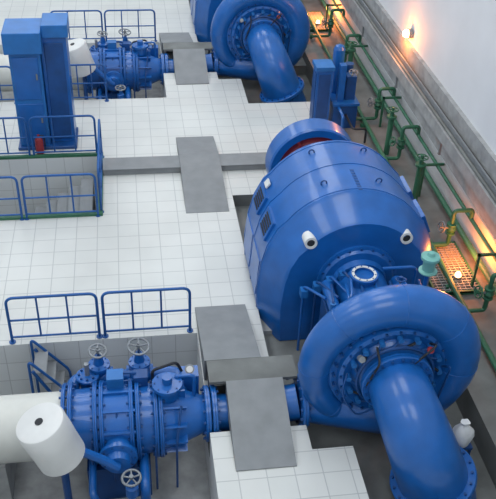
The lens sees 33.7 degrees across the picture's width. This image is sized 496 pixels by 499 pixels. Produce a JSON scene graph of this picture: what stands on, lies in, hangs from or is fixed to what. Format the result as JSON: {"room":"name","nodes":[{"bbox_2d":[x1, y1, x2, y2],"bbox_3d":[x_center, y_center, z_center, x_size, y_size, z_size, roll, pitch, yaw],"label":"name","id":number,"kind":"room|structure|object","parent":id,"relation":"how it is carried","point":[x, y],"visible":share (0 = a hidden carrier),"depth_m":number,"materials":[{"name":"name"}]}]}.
{"room":"power station hall","nodes":[
{"label":"power station hall","id":0,"kind":"room"},
{"bbox_2d":[0,0,495,498],"bbox_3d":[-4.091,-2.474,21.948,15.900,2.200,45.000,-3,37,-8],"label":"floor","id":1,"kind":"structure","parent":0,"point":[145,237],"depth_m":16.58,"materials":[{"name":"white tile"}]},
{"bbox_2d":[0,383,67,498],"bbox_3d":[-6.681,3.211,12.780,7.745,1.860,1.320,-3,37,-8],"label":"pipe","id":2,"kind":"object","parent":1,"relation":"on","point":[12,407],"visible":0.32,"depth_m":12.73,"materials":[{"name":"white metal"}]},
{"bbox_2d":[1,13,77,150],"bbox_3d":[-4.881,-3.950,19.468,1.440,3.050,1.000,-3,37,-8],"label":"tall cabinet","id":3,"kind":"object","parent":1,"relation":"on","point":[37,49],"visible":0.92,"depth_m":19.02,"materials":[{"name":"blue metal"}]},
{"bbox_2d":[35,134,45,153],"bbox_3d":[-5.001,-2.530,19.680,0.206,0.500,0.206,26,42,28],"label":"fire extinguisher","id":4,"kind":"object","parent":1,"relation":"on","point":[39,145],"visible":0.87,"depth_m":19.61,"materials":[{"name":"red paint"}]},
{"bbox_2d":[0,54,87,91],"bbox_3d":[-8.531,-4.797,23.615,7.745,1.860,1.320,-3,37,-8],"label":"pipe","id":5,"kind":"object","parent":1,"relation":"on","point":[5,74],"visible":0.04,"depth_m":23.28,"materials":[{"name":"white metal"}]},
{"bbox_2d":[0,115,96,154],"bbox_3d":[-5.938,-2.611,19.247,4.764,1.076,0.120,-3,37,-8],"label":"guard railing","id":6,"kind":"object","parent":1,"relation":"on","point":[59,116],"visible":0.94,"depth_m":19.37,"materials":[{"name":"blue metal"}]},
{"bbox_2d":[27,340,71,392],"bbox_3d":[-3.396,2.333,14.480,0.775,1.532,0.610,-3,37,-8],"label":"stair","id":7,"kind":"structure","parent":1,"relation":"on","point":[41,365],"depth_m":14.27,"materials":[{"name":"blue metal"}]},
{"bbox_2d":[0,173,100,220],"bbox_3d":[-5.552,-1.047,17.131,4.814,1.076,0.120,-3,37,-8],"label":"guard railing","id":8,"kind":"object","parent":1,"relation":"on","point":[72,174],"visible":1,"depth_m":17.29,"materials":[{"name":"blue metal"}]},
{"bbox_2d":[0,152,102,220],"bbox_3d":[-5.924,-1.411,18.467,5.250,0.060,2.700,-3,37,-8],"label":"kerb","id":9,"kind":"object","parent":1,"relation":"on","point":[87,154],"visible":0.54,"depth_m":18.33,"materials":[{"name":"green paint"}]},
{"bbox_2d":[0,64,108,103],"bbox_3d":[-5.529,-4.373,21.680,3.594,1.076,0.120,-3,37,-8],"label":"guard railing","id":10,"kind":"object","parent":1,"relation":"on","point":[76,65],"visible":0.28,"depth_m":21.79,"materials":[{"name":"blue metal"}]},
{"bbox_2d":[35,179,95,212],"bbox_3d":[-5.098,-0.271,19.043,3.080,2.000,1.750,-3,37,-8],"label":"staircase","id":11,"kind":"structure","parent":1,"relation":"on","point":[63,204],"depth_m":19.04,"materials":[{"name":"grey concrete"}]},
{"bbox_2d":[16,402,120,498],"bbox_3d":[-2.610,3.343,12.264,1.416,2.548,0.761,-3,37,-8],"label":"counterweight","id":12,"kind":"object","parent":1,"relation":"on","point":[45,431],"visible":1,"depth_m":11.56,"materials":[{"name":"white paint"}]},
{"bbox_2d":[68,38,114,99],"bbox_3d":[-4.460,-4.665,23.100,1.416,2.548,0.761,-3,37,-8],"label":"drum","id":13,"kind":"object","parent":1,"relation":"on","point":[79,52],"visible":0.64,"depth_m":22.44,"materials":[{"name":"white paint"}]},
{"bbox_2d":[4,287,192,344],"bbox_3d":[-2.582,1.143,14.361,3.244,1.026,0.120,-3,37,-8],"label":"guard railing","id":14,"kind":"object","parent":1,"relation":"on","point":[99,335],"visible":1,"depth_m":14.31,"materials":[{"name":"blue metal"}]},
{"bbox_2d":[97,119,103,212],"bbox_3d":[-3.337,-1.955,18.507,0.114,1.076,2.520,-3,37,-8],"label":"guard railing","id":15,"kind":"object","parent":1,"relation":"on","point":[100,156],"visible":0.98,"depth_m":18.13,"materials":[{"name":"blue metal"}]},
{"bbox_2d":[50,9,156,41],"bbox_3d":[-4.432,-6.865,25.196,3.244,1.026,0.120,-3,37,-8],"label":"guard railing","id":16,"kind":"object","parent":1,"relation":"on","point":[121,10],"visible":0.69,"depth_m":25.13,"materials":[{"name":"blue metal"}]},
{"bbox_2d":[87,28,164,99],"bbox_3d":[-3.585,-5.058,24.053,2.340,2.159,2.277,-3,37,-8],"label":"valve","id":17,"kind":"object","parent":1,"relation":"on","point":[137,67],"visible":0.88,"depth_m":23.69,"materials":[{"name":"blue paint"}]},
{"bbox_2d":[64,337,212,498],"bbox_3d":[-1.735,2.950,13.217,2.340,2.159,2.277,-3,37,-8],"label":"valve","id":18,"kind":"object","parent":1,"relation":"on","point":[118,415],"visible":0.9,"depth_m":12.86,"materials":[{"name":"blue paint"}]},
{"bbox_2d":[103,152,266,175],"bbox_3d":[-0.755,-2.074,19.600,5.350,0.165,0.560,-3,37,-8],"label":"duct","id":19,"kind":"object","parent":1,"relation":"on","point":[233,161],"visible":0.54,"depth_m":19.39,"materials":[{"name":"grey concrete"}]},
{"bbox_2d":[159,32,212,84],"bbox_3d":[-1.845,-6.000,24.652,1.480,0.460,3.850,-3,37,-8],"label":"ramp","id":20,"kind":"object","parent":1,"relation":"on","point":[190,66],"visible":0.88,"depth_m":23.95,"materials":[{"name":"concrete"}]},
{"bbox_2d":[176,136,228,212],"bbox_3d":[-1.115,-1.912,19.326,0.950,0.200,3.450,-3,37,-8],"label":"ramp","id":21,"kind":"object","parent":1,"relation":"on","point":[203,185],"visible":0.98,"depth_m":18.96,"materials":[{"name":"grey concrete"}]},
{"bbox_2d":[190,0,222,41],"bbox_3d":[-0.115,-8.314,26.394,3.500,2.860,3.120,-3,37,-8],"label":"hydro generator","id":22,"kind":"object","parent":1,"relation":"on","point":[202,11],"visible":0.06,"depth_m":25.66,"materials":[{"name":"blue paint"}]},
{"bbox_2d":[195,304,297,471],"bbox_3d":[0.005,2.007,13.816,1.480,0.460,3.850,-3,37,-8],"label":"ramp","id":23,"kind":"object","parent":1,"relation":"on","point":[258,416],"visible":0.98,"depth_m":13.25,"materials":[{"name":"concrete"}]},
{"bbox_2d":[210,0,309,102],"bbox_3d":[0.425,-5.775,23.398,2.894,3.358,3.010,-3,37,-8],"label":"turbine","id":24,"kind":"object","parent":1,"relation":"on","point":[263,41],"visible":0.97,"depth_m":23.05,"materials":[{"name":"blue paint"}]},
{"bbox_2d":[164,53,213,72],"bbox_3d":[-1.744,-5.370,24.350,1.516,0.925,0.920,-3,37,-8],"label":"pipe","id":25,"kind":"object","parent":24,"relation":"attached to","point":[169,63],"visible":0.38,"depth_m":24.01,"materials":[{"name":"blue metal"}]},
{"bbox_2d":[265,118,350,173],"bbox_3d":[1.403,-1.514,17.596,1.960,2.380,1.600,-3,37,-8],"label":"flywheel","id":26,"kind":"object","parent":1,"relation":"on","point":[298,134],"visible":0.23,"depth_m":17.13,"materials":[{"name":"blue paint"}]},
{"bbox_2d":[307,11,331,31],"bbox_3d":[2.144,-7.639,27.448,0.980,0.090,1.650,-3,37,-8],"label":"grating","id":27,"kind":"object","parent":1,"relation":"on","point":[315,15],"depth_m":27.48,"materials":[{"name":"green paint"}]},
{"bbox_2d":[244,140,430,340],"bbox_3d":[1.735,-0.306,15.558,3.500,2.860,3.120,-3,37,-8],"label":"hydro generator","id":28,"kind":"object","parent":1,"relation":"on","point":[327,208],"visible":0.84,"depth_m":14.49,"materials":[{"name":"blue paint"}]},
{"bbox_2d":[309,44,366,142],"bbox_3d":[2.292,-4.004,20.852,1.250,2.020,1.780,-3,37,-8],"label":"governor","id":29,"kind":"object","parent":1,"relation":"on","point":[333,98],"visible":0.98,"depth_m":20.93,"materials":[{"name":"blue paint"}]},
{"bbox_2d":[296,265,420,350],"bbox_3d":[1.954,1.190,13.996,1.990,2.306,1.230,-3,37,-8],"label":"shaft bearing","id":30,"kind":"object","parent":1,"relation":"on","point":[361,278],"visible":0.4,"depth_m":13.84,"materials":[{"name":"blue paint"}]},
{"bbox_2d":[292,284,480,498],"bbox_3d":[2.275,2.233,12.563,2.894,3.358,3.010,-3,37,-8],"label":"turbine","id":31,"kind":"object","parent":1,"relation":"on","point":[388,361],"visible":0.98,"depth_m":12.11,"materials":[{"name":"blue paint"}]},
{"bbox_2d":[209,383,299,431],"bbox_3d":[0.106,2.638,13.515,1.516,0.925,0.920,-3,37,-8],"label":"pipe","id":32,"kind":"object","parent":31,"relation":"attached to","point":[219,407],"visible":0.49,"depth_m":13.19,"materials":[{"name":"blue metal"}]},
{"bbox_2d":[301,0,495,371],"bbox_3d":[2.935,-5.130,23.067,1.380,1.270,34.000,-3,37,-8],"label":"pipes","id":33,"kind":"object","parent":1,"relation":"on","point":[489,291],"visible":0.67,"depth_m":18.88,"materials":[{"name":"green metal"}]},
{"bbox_2d":[418,250,439,285],"bbox_3d":[2.710,1.289,13.742,0.513,3.100,0.300,4,36,2],"label":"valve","id":34,"kind":"object","parent":1,"relation":"on","point":[430,258],"visible":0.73,"depth_m":12.89,"materials":[{"name":"teal paint"}]},
{"bbox_2d":[428,241,481,295],"bbox_3d":[3.994,0.369,16.612,0.980,0.090,1.650,-3,37,-8],"label":"grating","id":35,"kind":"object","parent":1,"relation":"on","point":[466,289],"depth_m":16.47,"materials":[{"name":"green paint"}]},
{"bbox_2d":[454,271,460,279],"bbox_3d":[4.161,0.503,16.244,0.136,0.140,0.140,-3,37,-8],"label":"lamp","id":36,"kind":"object","parent":35,"relation":"on","point":[457,275],"visible":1,"depth_m":16.21,"materials":[{"name":"glass"}]},
{"bbox_2d":[463,443,472,454],"bbox_3d":[3.312,3.297,13.068,0.320,0.700,0.280,-3,37,-8],"label":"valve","id":37,"kind":"object","parent":1,"relation":"on","point":[469,447],"visible":0.1,"depth_m":12.79,"materials":[{"name":"blue paint"}]},
{"bbox_2d":[452,419,473,447],"bbox_3d":[3.345,2.826,12.731,0.360,0.460,0.299,-18,41,-25],"label":"vase","id":38,"kind":"object","parent":37,"relation":"on","point":[464,433],"visible":0.91,"depth_m":12.62,"materials":[{"name":"white ceramic"}]},
{"bbox_2d":[324,0,495,282],"bbox_3d":[4.201,-9.022,18.524,0.300,13.000,45.000,-3,37,-8],"label":"wall","id":39,"kind":"structure","parent":0,"point":[456,39],"depth_m":17.66,"materials":[{"name":"white paint"}]},
{"bbox_2d":[403,29,412,38],"bbox_3d":[3.907,-5.292,20.101,0.225,0.234,0.240,-3,37,-8],"label":"lamp","id":40,"kind":"object","parent":39,"relation":"attached to","point":[408,33],"visible":1,"depth_m":20.02,"materials":[{"name":"glass"}]},
{"bbox_2d":[340,0,495,238],"bbox_3d":[3.714,-5.174,21.285,0.340,1.100,45.000,-3,37,-8],"label":"ledge","id":41,"kind":"object","parent":39,"relation":"attached to","point":[470,159],"visible":1,"depth_m":18.35,"materials":[{"name":"concrete"}]}
]}

